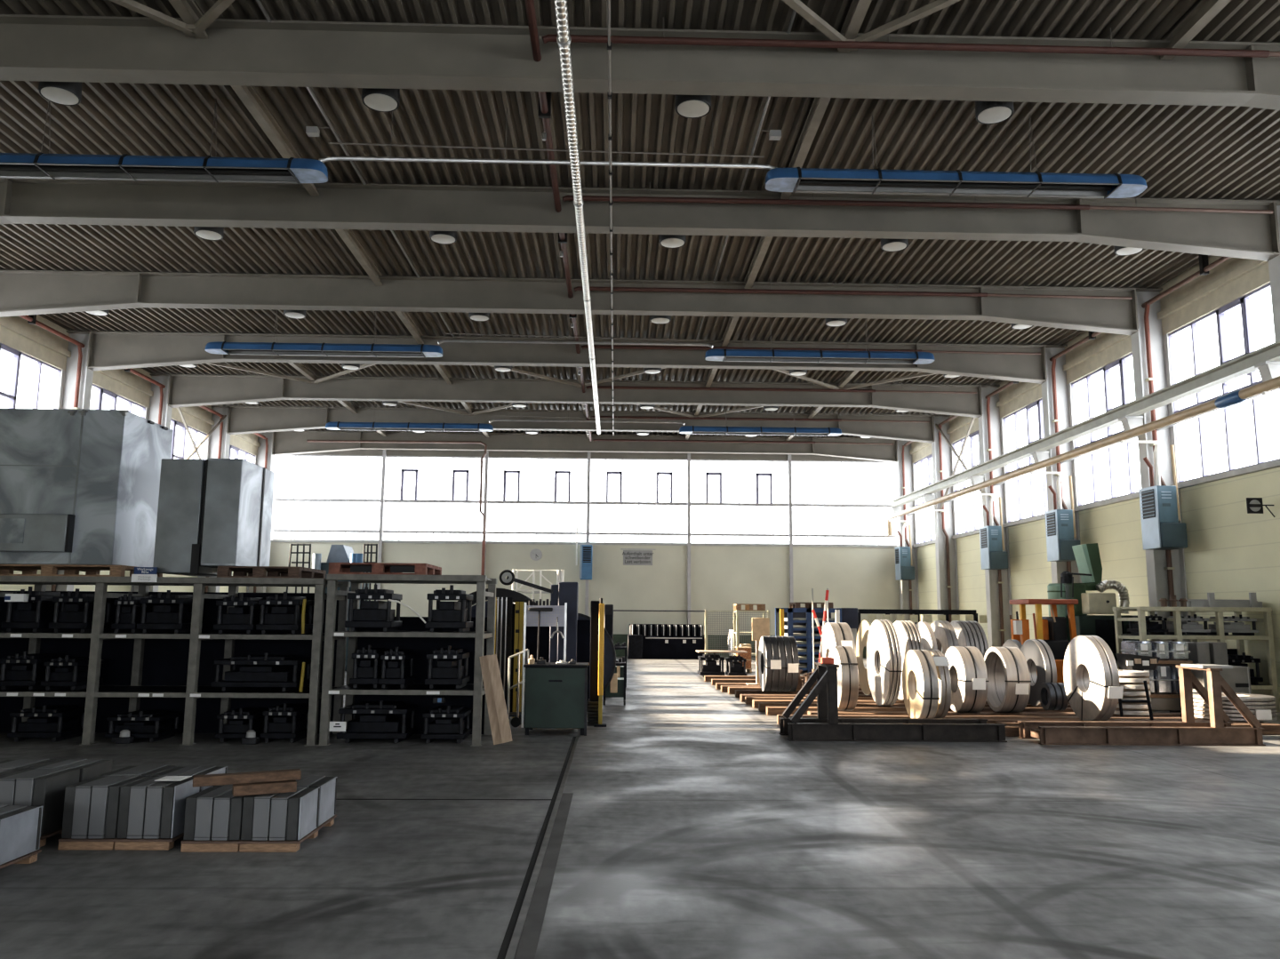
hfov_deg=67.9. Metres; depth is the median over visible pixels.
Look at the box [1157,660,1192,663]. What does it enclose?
board
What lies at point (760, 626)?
sign
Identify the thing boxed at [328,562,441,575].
wooden pallet
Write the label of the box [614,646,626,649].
tray
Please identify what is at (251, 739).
tool
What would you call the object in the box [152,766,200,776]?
stack
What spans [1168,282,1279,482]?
window
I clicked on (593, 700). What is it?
column
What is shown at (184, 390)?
beam
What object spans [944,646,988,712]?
coil
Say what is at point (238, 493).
housing
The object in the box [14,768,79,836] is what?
stack
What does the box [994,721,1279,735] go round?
bearer
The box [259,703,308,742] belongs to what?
tool
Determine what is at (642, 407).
diffuser
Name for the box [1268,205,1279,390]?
column
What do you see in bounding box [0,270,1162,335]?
beam
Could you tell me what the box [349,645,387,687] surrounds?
tool
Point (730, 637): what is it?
coil
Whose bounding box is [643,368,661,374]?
ceiling lamp
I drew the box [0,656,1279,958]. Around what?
floor
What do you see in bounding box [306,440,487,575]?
downpipe
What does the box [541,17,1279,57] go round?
pipe
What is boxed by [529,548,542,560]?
wall clock
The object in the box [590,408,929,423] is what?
pipe
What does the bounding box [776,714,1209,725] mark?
bearer
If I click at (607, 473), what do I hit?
window
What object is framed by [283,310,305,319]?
ceiling lamp
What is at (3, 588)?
wall
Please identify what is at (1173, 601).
pipe fitting
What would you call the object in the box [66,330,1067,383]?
beam
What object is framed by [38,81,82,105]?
ceiling lamp
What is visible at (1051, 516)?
grille
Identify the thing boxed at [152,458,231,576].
housing
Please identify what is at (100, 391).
window
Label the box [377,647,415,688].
tool
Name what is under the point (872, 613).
rack
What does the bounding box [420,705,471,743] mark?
tool
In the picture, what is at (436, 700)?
box
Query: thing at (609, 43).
steel cable
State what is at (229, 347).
heater
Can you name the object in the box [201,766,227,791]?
sheet
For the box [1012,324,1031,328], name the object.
diffuser
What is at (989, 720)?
bearer
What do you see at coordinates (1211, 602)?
stack
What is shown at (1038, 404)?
window
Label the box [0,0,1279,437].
ceiling
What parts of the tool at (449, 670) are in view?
guide post, plate, plate, guide post, guide post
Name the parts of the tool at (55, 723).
guide post, plate, plate, guide post, guide post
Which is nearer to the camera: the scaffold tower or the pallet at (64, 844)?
the pallet at (64, 844)
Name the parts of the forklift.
roof post, roof post, roof post, seat, seat, roof post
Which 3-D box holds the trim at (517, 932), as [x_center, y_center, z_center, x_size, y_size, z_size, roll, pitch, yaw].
[-0.660,2.515,6.395,0.040,0.009,12.400,1,-8,-1]
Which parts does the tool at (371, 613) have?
guide post, plate, plate, guide post, guide post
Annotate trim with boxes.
[271,539,898,547]
[336,799,551,799]
[376,449,386,600]
[483,450,488,575]
[496,736,575,958]
[504,736,579,958]
[513,792,573,958]
[584,452,590,615]
[687,453,690,623]
[787,454,793,602]
[912,459,1279,547]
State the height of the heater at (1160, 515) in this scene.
2.184 m
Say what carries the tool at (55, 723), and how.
on the floor
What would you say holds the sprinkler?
hanging from the ceiling
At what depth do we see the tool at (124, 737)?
11.57 m
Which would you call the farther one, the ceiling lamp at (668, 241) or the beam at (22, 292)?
the beam at (22, 292)
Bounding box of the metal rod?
[1032,613,1036,639]
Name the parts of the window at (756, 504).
sash, sash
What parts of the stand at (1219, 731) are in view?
plate, loose plate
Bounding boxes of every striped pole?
[811,609,822,637]
[818,590,829,662]
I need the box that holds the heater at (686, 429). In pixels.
[679,405,841,436]
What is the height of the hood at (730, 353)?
0.198 m
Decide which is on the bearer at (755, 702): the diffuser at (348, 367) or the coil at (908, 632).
the coil at (908, 632)
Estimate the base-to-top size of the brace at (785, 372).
0.070 m
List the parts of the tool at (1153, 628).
plate, plate, guide post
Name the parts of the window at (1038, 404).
sash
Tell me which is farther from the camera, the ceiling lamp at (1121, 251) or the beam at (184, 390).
the beam at (184, 390)
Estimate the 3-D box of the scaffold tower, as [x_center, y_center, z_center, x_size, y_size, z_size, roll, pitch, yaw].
[-3.213,4.355,29.998,1.616,2.980,0.890,1,-8,-1]
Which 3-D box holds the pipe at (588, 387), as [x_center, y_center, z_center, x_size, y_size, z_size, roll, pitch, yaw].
[4.303,-2.825,28.734,11.842,0.362,0.084,1,-8,-1]
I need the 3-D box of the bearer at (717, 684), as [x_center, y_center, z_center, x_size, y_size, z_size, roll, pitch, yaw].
[4.203,4.542,20.840,5.089,0.137,0.200,1,-8,-1]
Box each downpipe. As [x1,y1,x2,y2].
[51,343,82,591]
[158,384,163,424]
[204,416,223,591]
[253,438,268,592]
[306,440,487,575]
[901,445,912,615]
[938,424,951,623]
[986,396,1005,647]
[1051,356,1073,576]
[1144,302,1175,640]
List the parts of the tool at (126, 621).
guide post, plate, guide post, plate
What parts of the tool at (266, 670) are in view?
guide post, guide post, plate, plate, guide post, guide post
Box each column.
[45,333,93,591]
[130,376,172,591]
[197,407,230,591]
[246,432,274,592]
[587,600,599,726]
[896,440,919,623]
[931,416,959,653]
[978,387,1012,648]
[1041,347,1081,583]
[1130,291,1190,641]
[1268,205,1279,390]
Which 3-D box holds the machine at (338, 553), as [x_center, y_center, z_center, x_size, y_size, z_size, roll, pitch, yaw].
[-8.550,3.600,26.798,2.536,3.497,1.500,1,-8,-1]
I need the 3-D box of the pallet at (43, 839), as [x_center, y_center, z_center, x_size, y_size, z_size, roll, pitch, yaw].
[-4.498,2.532,6.918,0.842,0.070,0.920,1,-8,-1]
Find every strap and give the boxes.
[298,662,305,691]
[301,599,306,633]
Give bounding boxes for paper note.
[328,721,346,731]
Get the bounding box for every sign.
[131,567,157,582]
[745,617,769,685]
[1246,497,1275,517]
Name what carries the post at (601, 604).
on the floor
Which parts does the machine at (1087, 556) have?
tank, motor, handrail, frame, door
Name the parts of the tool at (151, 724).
guide post, plate, plate, guide post, guide post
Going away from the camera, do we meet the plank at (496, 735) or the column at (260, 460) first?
the plank at (496, 735)
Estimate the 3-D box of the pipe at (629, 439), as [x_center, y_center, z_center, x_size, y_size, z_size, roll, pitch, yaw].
[4.077,-1.597,37.384,11.842,0.362,0.084,1,-8,-1]
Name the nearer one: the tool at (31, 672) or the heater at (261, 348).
the tool at (31, 672)
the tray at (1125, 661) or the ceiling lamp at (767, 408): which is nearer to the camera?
the tray at (1125, 661)
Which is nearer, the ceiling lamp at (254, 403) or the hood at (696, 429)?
the ceiling lamp at (254, 403)
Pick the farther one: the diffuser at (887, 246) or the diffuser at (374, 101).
the diffuser at (887, 246)
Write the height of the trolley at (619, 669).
0.974 m
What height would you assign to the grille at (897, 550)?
0.570 m
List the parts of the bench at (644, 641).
plate, rail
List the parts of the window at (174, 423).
sash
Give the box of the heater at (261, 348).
[204,309,442,357]
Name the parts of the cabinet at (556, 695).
leg, pull handle, corner post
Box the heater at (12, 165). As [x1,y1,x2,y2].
[0,98,327,183]
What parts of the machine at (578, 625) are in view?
arm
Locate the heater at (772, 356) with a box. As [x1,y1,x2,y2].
[704,317,934,364]
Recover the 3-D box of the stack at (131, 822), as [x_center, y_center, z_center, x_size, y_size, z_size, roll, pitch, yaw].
[-3.467,2.295,6.681,0.179,0.344,0.446,1,-8,-1]
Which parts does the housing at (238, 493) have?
panel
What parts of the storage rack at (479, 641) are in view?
post, rail, post, panel, post, rail, rail, post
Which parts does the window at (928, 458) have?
sash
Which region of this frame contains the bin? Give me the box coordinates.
[1150,697,1181,712]
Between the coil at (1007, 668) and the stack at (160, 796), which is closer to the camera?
the stack at (160, 796)
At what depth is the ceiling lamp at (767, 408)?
29.75 m
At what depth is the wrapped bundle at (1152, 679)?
15.76 m
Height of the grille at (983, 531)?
0.570 m
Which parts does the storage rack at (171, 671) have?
rail, post, post, rail, rail, post, foot plate, post, rail, post, post, rail, rail, post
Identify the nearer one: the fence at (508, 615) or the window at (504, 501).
the fence at (508, 615)
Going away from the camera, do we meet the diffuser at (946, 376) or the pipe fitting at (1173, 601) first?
the pipe fitting at (1173, 601)
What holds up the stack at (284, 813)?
on the pallet at (187, 845)
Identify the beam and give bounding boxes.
[0,14,1279,110]
[0,177,1279,261]
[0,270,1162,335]
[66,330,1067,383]
[149,374,999,417]
[211,405,950,443]
[272,430,897,463]
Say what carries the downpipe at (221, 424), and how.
attached to the column at (212, 441)
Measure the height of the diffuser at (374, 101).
0.020 m
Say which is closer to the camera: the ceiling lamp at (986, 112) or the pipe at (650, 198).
the ceiling lamp at (986, 112)
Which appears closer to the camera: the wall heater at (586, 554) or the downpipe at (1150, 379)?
the downpipe at (1150, 379)
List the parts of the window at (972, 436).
sash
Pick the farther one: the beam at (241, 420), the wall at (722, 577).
the wall at (722, 577)
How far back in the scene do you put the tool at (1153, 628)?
17.03 m
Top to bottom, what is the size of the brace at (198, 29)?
0.070 m
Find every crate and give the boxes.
[735,647,751,672]
[1186,641,1210,663]
[1191,664,1251,693]
[1197,641,1228,664]
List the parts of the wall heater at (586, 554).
panel, casing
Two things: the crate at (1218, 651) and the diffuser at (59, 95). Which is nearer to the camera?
the diffuser at (59, 95)
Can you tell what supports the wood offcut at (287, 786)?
on the stack at (256, 808)
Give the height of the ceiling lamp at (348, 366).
0.632 m
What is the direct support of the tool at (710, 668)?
on the floor
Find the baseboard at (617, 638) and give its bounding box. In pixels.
[613,634,866,657]
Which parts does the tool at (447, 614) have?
guide post, guide post, plate, plate, guide post, guide post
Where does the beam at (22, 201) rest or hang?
attached to the column at (1274, 264)
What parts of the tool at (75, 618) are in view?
guide post, plate, plate, guide post, guide post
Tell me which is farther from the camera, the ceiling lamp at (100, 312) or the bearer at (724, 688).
the ceiling lamp at (100, 312)
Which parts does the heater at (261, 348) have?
cap plate, cap plate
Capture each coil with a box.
[728,629,735,655]
[758,636,799,691]
[820,622,855,657]
[828,646,858,711]
[856,620,871,695]
[866,619,902,705]
[892,620,923,700]
[902,649,939,718]
[916,621,937,649]
[927,649,951,718]
[930,620,959,655]
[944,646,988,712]
[950,620,988,657]
[984,647,1031,712]
[1002,639,1022,649]
[1020,639,1056,705]
[1039,682,1068,710]
[1063,635,1123,720]
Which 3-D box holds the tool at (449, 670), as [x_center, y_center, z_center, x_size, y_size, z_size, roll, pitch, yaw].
[-2.470,2.402,12.256,0.470,0.530,0.636,1,-8,-1]
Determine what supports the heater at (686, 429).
hanging from the ceiling
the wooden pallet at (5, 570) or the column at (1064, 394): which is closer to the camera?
the wooden pallet at (5, 570)
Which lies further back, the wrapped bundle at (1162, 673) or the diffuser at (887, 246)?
the diffuser at (887, 246)
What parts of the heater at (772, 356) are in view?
cap plate, cap plate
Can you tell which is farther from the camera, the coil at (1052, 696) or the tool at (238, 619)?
the coil at (1052, 696)
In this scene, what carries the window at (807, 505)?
in the wall at (377, 452)
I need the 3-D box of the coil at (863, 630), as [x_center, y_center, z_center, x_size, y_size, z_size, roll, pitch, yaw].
[4.244,3.347,17.892,0.019,1.386,1.386,1,-8,-1]
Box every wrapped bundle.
[1120,640,1153,656]
[1122,669,1156,694]
[1145,640,1170,660]
[1153,664,1173,694]
[1160,640,1190,660]
[1168,664,1180,694]
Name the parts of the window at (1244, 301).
sash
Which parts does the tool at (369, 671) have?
guide post, plate, plate, guide post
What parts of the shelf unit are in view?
post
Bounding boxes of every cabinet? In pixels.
[523,662,589,735]
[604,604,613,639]
[837,608,858,655]
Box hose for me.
[388,599,426,623]
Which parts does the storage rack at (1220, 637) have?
post, rail, rail, post, post, rail, post, post, post, panel, post, rail, post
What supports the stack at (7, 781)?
on the pallet
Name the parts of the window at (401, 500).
sash, sash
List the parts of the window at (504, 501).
sash, sash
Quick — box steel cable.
[607,0,614,435]
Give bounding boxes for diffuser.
[40,87,78,104]
[179,364,195,367]
[195,230,221,239]
[284,312,304,318]
[342,365,358,369]
[363,93,397,111]
[383,402,396,406]
[431,233,455,243]
[470,314,488,320]
[495,368,511,371]
[512,404,526,407]
[637,432,648,435]
[640,406,653,408]
[645,369,660,373]
[651,318,669,323]
[660,238,684,247]
[677,100,709,117]
[764,408,777,410]
[790,371,806,375]
[826,320,845,326]
[882,241,906,251]
[944,375,959,377]
[977,106,1011,123]
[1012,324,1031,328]
[1116,247,1142,255]
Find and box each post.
[593,598,606,727]
[834,609,839,622]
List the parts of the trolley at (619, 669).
post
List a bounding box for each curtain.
[512,601,519,718]
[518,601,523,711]
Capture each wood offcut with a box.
[192,768,301,787]
[232,780,296,796]
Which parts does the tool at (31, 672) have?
guide post, plate, plate, guide post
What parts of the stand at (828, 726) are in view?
plate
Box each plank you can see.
[479,655,502,744]
[486,654,512,743]
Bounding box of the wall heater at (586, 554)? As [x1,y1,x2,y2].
[576,526,592,579]
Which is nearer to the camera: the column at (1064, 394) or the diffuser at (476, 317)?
the diffuser at (476, 317)
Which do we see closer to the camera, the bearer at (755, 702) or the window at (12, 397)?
the bearer at (755, 702)
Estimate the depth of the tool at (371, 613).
12.09 m
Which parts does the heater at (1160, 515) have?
panel, name plate, casing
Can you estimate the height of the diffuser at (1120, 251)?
0.020 m
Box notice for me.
[620,548,655,565]
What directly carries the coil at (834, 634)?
on the bearer at (748, 700)
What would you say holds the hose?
on the storage rack at (479, 641)
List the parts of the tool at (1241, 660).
plate, plate, guide post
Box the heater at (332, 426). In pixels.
[325,403,493,431]
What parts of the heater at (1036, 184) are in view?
cap plate, cap plate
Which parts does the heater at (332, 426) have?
cap plate, cap plate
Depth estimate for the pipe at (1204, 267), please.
19.78 m
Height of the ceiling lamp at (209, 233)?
0.632 m
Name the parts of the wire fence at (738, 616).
post, rail, post, post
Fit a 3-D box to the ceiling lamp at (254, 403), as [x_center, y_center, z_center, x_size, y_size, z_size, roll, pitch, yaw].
[-12.052,-2.682,29.508,0.470,0.632,0.470,1,-8,-1]
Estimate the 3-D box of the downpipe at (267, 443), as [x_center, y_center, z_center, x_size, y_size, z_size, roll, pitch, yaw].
[-14.611,2.488,36.468,0.260,8.294,0.226,1,-8,-1]
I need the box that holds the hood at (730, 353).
[726,349,916,358]
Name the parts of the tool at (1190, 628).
plate, plate, guide post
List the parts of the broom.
handle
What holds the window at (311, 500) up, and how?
in the wall at (377, 452)
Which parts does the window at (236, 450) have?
sash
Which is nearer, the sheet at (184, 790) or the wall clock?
the sheet at (184, 790)
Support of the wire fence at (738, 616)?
on the floor
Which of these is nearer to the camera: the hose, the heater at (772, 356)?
the hose
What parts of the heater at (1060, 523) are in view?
panel, casing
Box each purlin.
[168,0,489,438]
[288,362,387,436]
[576,367,589,439]
[684,0,871,439]
[785,370,859,440]
[1160,0,1231,59]
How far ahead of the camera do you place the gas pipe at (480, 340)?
22.09 m
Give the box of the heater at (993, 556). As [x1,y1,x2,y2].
[979,496,1007,569]
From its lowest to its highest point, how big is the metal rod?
1.702 m
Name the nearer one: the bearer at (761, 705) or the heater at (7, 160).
the heater at (7, 160)
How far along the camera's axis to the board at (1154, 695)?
15.70 m
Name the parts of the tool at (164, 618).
guide post, plate, plate, guide post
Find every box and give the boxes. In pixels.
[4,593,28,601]
[432,696,445,703]
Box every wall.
[0,314,260,455]
[0,569,246,592]
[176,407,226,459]
[265,542,900,635]
[296,430,875,461]
[909,255,1270,463]
[917,466,1279,709]
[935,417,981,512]
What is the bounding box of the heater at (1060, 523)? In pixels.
[1044,474,1080,561]
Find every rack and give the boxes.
[0,576,350,745]
[316,574,497,746]
[775,608,841,672]
[856,608,987,632]
[1112,606,1279,711]
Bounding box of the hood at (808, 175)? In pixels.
[800,168,1119,183]
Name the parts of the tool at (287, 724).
guide post, plate, plate, guide post, guide post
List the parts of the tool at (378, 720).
guide post, guide post, plate, plate, guide post, guide post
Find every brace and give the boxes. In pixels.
[109,0,234,36]
[208,362,375,383]
[398,401,527,415]
[488,365,665,387]
[636,404,763,417]
[773,369,937,389]
[781,0,960,50]
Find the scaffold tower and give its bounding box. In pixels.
[512,569,564,605]
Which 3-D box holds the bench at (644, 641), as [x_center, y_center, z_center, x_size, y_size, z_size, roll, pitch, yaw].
[0.959,6.017,35.367,2.835,1.261,1.150,1,-8,-1]
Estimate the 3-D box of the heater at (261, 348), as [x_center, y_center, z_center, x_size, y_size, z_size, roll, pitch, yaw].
[-7.235,-3.469,21.925,5.380,1.175,0.464,1,-8,-1]
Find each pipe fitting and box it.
[1159,598,1167,607]
[1168,595,1177,607]
[1178,598,1187,607]
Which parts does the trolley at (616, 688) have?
post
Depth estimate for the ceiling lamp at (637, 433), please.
34.07 m
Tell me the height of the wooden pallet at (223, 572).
0.144 m
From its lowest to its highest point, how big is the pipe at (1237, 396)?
0.733 m
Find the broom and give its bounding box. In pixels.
[528,608,552,660]
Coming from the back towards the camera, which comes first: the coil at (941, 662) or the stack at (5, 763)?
the coil at (941, 662)
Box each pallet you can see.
[0,564,162,576]
[0,849,41,869]
[39,828,62,847]
[57,832,183,850]
[180,815,336,852]
[216,566,326,578]
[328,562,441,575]
[733,603,765,610]
[789,602,833,607]
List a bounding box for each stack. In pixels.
[0,758,59,769]
[0,759,31,767]
[0,768,21,775]
[0,768,48,805]
[0,805,39,819]
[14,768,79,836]
[27,758,87,769]
[57,759,112,782]
[61,776,120,839]
[87,775,148,839]
[101,765,151,776]
[116,776,165,839]
[126,764,176,776]
[142,776,192,839]
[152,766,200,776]
[177,766,223,776]
[183,786,232,840]
[210,790,246,840]
[213,784,232,787]
[240,792,280,840]
[268,786,316,840]
[296,776,309,783]
[296,776,335,788]
[1113,670,1151,715]
[1186,592,1262,607]
[1192,692,1277,721]
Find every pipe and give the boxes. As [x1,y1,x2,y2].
[18,314,265,439]
[318,107,777,169]
[437,313,712,348]
[488,403,684,424]
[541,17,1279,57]
[561,182,1273,213]
[573,275,1132,299]
[581,336,1040,354]
[586,377,976,393]
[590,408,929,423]
[592,432,893,444]
[884,376,1279,535]
[904,254,1231,446]
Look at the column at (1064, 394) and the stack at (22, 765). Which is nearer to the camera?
the stack at (22, 765)
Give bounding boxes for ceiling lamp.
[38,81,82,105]
[84,310,108,315]
[179,364,197,367]
[193,226,223,239]
[245,401,258,404]
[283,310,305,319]
[341,363,359,369]
[361,88,399,111]
[382,400,397,406]
[429,231,456,244]
[468,312,489,321]
[494,365,511,371]
[512,402,527,407]
[525,430,538,433]
[636,432,649,435]
[640,404,654,408]
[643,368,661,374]
[649,315,671,324]
[658,234,686,247]
[674,94,711,118]
[763,406,778,410]
[789,369,807,375]
[825,318,847,326]
[880,238,908,251]
[943,374,959,377]
[975,100,1014,124]
[1011,323,1032,329]
[1113,245,1143,255]
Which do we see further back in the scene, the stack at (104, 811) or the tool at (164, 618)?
the tool at (164, 618)
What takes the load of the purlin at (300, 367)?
attached to the ceiling
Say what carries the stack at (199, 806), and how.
on the pallet at (187, 845)
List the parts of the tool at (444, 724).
guide post, plate, plate, guide post, guide post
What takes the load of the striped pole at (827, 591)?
on the floor
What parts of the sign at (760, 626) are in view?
post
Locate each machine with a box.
[286,544,377,671]
[457,569,615,711]
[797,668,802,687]
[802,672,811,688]
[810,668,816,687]
[1047,543,1139,665]
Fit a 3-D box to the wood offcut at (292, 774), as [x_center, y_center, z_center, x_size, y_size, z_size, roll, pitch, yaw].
[-2.700,2.053,6.548,0.686,0.067,0.100,4,-9,-24]
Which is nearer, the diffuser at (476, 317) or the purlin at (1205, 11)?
the purlin at (1205, 11)
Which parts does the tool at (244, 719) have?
guide post, plate, plate, guide post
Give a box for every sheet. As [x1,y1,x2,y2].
[0,806,43,864]
[155,776,191,781]
[170,779,201,838]
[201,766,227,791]
[297,786,319,839]
[318,776,337,826]
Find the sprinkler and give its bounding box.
[524,0,591,441]
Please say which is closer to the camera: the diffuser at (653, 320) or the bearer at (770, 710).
the bearer at (770, 710)
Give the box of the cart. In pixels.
[506,648,528,727]
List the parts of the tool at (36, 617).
guide post, plate, plate, guide post, guide post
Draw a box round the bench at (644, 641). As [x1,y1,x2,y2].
[627,624,704,659]
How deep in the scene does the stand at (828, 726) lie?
12.37 m
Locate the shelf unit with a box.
[733,611,765,655]
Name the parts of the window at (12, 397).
sash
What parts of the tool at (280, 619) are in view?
guide post, plate, plate, guide post, guide post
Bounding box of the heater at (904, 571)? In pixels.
[894,523,914,580]
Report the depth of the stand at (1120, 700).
13.76 m
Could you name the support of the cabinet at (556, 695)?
on the floor
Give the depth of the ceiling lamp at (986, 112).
12.21 m
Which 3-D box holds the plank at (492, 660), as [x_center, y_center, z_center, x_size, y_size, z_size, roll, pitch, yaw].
[-1.690,2.628,11.434,0.390,1.042,0.086,-4,-9,29]
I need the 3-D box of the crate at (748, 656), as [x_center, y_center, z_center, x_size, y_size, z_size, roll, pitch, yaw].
[2.953,5.142,27.142,0.400,0.707,0.660,1,-8,-1]
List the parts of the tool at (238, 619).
guide post, plate, plate, guide post, guide post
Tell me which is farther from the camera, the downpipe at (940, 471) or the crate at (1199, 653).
the downpipe at (940, 471)
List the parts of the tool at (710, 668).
guide post, plate, plate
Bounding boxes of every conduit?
[256,0,495,407]
[675,9,796,411]
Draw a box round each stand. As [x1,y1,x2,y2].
[779,657,1007,742]
[811,588,814,668]
[826,588,829,622]
[1016,664,1265,745]
[1118,680,1153,719]
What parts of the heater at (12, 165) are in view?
cap plate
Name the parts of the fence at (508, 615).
yellow rod, silver rod, post, silver rod, post, silver rod, rail, post, post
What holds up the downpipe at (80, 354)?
attached to the column at (67, 390)
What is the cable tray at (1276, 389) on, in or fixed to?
attached to the column at (1064, 394)
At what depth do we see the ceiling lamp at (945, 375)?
25.58 m
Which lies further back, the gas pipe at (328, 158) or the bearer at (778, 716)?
the bearer at (778, 716)
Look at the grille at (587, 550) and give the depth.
36.65 m
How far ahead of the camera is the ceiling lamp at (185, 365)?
25.08 m
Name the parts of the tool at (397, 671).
guide post, plate, plate, guide post, guide post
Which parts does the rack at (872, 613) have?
post, post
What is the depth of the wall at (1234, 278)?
20.33 m
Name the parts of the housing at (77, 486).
hatch plate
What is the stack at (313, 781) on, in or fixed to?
on the pallet at (187, 845)
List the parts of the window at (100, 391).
sash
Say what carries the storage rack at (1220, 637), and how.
on the floor
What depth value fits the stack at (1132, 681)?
14.51 m
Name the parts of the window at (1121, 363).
sash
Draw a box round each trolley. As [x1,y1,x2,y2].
[603,656,625,705]
[614,642,626,687]
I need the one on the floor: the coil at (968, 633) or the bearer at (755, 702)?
the bearer at (755, 702)
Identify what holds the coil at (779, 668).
on the bearer at (738, 692)
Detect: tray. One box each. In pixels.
[553,0,600,434]
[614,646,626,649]
[616,661,625,665]
[906,387,1279,515]
[1115,653,1159,671]
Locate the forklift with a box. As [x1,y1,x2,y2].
[1009,599,1078,684]
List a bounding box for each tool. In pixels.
[0,651,64,689]
[1,586,65,632]
[7,704,84,741]
[40,655,103,690]
[48,588,113,632]
[104,710,181,742]
[111,592,159,632]
[114,729,134,743]
[136,590,204,633]
[210,653,311,691]
[213,592,271,633]
[215,707,263,742]
[241,730,259,744]
[256,592,314,634]
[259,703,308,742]
[336,700,416,743]
[344,584,402,631]
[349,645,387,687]
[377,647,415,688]
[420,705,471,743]
[424,584,473,631]
[424,645,470,688]
[550,622,564,638]
[697,652,724,677]
[725,655,746,675]
[1127,614,1168,634]
[1165,614,1210,635]
[1203,615,1258,635]
[1227,652,1263,684]
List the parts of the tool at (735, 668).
plate, plate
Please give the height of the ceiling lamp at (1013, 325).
0.632 m
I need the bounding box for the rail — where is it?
[889,340,1279,513]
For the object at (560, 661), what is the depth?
13.00 m
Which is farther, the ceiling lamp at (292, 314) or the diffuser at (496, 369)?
the diffuser at (496, 369)
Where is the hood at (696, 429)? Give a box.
[693,426,829,432]
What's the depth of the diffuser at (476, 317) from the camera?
20.81 m
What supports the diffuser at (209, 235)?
attached to the ceiling lamp at (209, 233)
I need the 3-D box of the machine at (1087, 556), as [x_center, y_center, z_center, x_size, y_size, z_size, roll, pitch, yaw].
[9.696,2.973,20.433,1.635,3.208,1.020,1,-8,-1]
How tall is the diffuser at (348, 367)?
0.020 m
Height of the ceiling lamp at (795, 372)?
0.632 m
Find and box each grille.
[583,546,591,562]
[895,548,899,563]
[980,528,987,548]
[1046,512,1055,536]
[1141,488,1155,519]
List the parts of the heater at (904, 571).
panel, casing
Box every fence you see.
[487,597,526,718]
[612,609,770,663]
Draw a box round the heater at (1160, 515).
[1138,444,1187,550]
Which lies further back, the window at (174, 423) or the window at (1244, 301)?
the window at (174, 423)
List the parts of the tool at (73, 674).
guide post, plate, plate, guide post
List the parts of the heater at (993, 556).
panel, casing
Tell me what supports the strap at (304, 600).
on the storage rack at (171, 671)
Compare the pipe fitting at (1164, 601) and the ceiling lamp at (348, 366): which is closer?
the pipe fitting at (1164, 601)
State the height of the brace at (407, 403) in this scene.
0.070 m
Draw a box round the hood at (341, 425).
[338,422,478,428]
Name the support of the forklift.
on the floor
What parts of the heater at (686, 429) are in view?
cap plate, cap plate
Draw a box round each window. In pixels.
[0,343,61,408]
[92,384,145,417]
[170,418,207,460]
[228,444,255,463]
[272,454,382,540]
[383,456,485,541]
[486,456,587,543]
[589,457,687,543]
[690,459,789,544]
[791,460,895,545]
[913,454,935,543]
[952,430,980,535]
[1002,398,1047,522]
[1071,352,1138,506]
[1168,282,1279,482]
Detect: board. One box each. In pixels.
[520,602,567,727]
[696,649,747,653]
[1150,693,1180,697]
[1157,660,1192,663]
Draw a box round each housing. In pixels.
[0,408,173,567]
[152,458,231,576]
[199,458,274,567]
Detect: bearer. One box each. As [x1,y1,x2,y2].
[704,675,803,681]
[711,679,859,685]
[715,682,860,689]
[720,685,860,692]
[728,687,862,694]
[735,689,871,697]
[739,694,871,702]
[744,696,898,704]
[752,699,1069,708]
[758,702,1071,711]
[765,705,1073,715]
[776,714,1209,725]
[807,711,1182,716]
[984,718,1263,723]
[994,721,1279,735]
[1005,725,1019,736]
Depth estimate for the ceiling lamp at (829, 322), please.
20.98 m
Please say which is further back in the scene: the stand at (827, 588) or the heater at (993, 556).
the heater at (993, 556)
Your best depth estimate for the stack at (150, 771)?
7.10 m
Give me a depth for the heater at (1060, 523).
23.45 m
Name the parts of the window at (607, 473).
sash, sash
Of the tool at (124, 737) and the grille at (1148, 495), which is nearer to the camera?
the tool at (124, 737)
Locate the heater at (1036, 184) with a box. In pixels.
[765,112,1147,199]
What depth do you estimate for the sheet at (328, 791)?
7.06 m
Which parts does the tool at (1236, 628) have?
plate, plate, guide post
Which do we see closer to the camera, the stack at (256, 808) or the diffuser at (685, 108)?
the stack at (256, 808)
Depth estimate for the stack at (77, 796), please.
6.46 m
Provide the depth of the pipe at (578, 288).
20.03 m

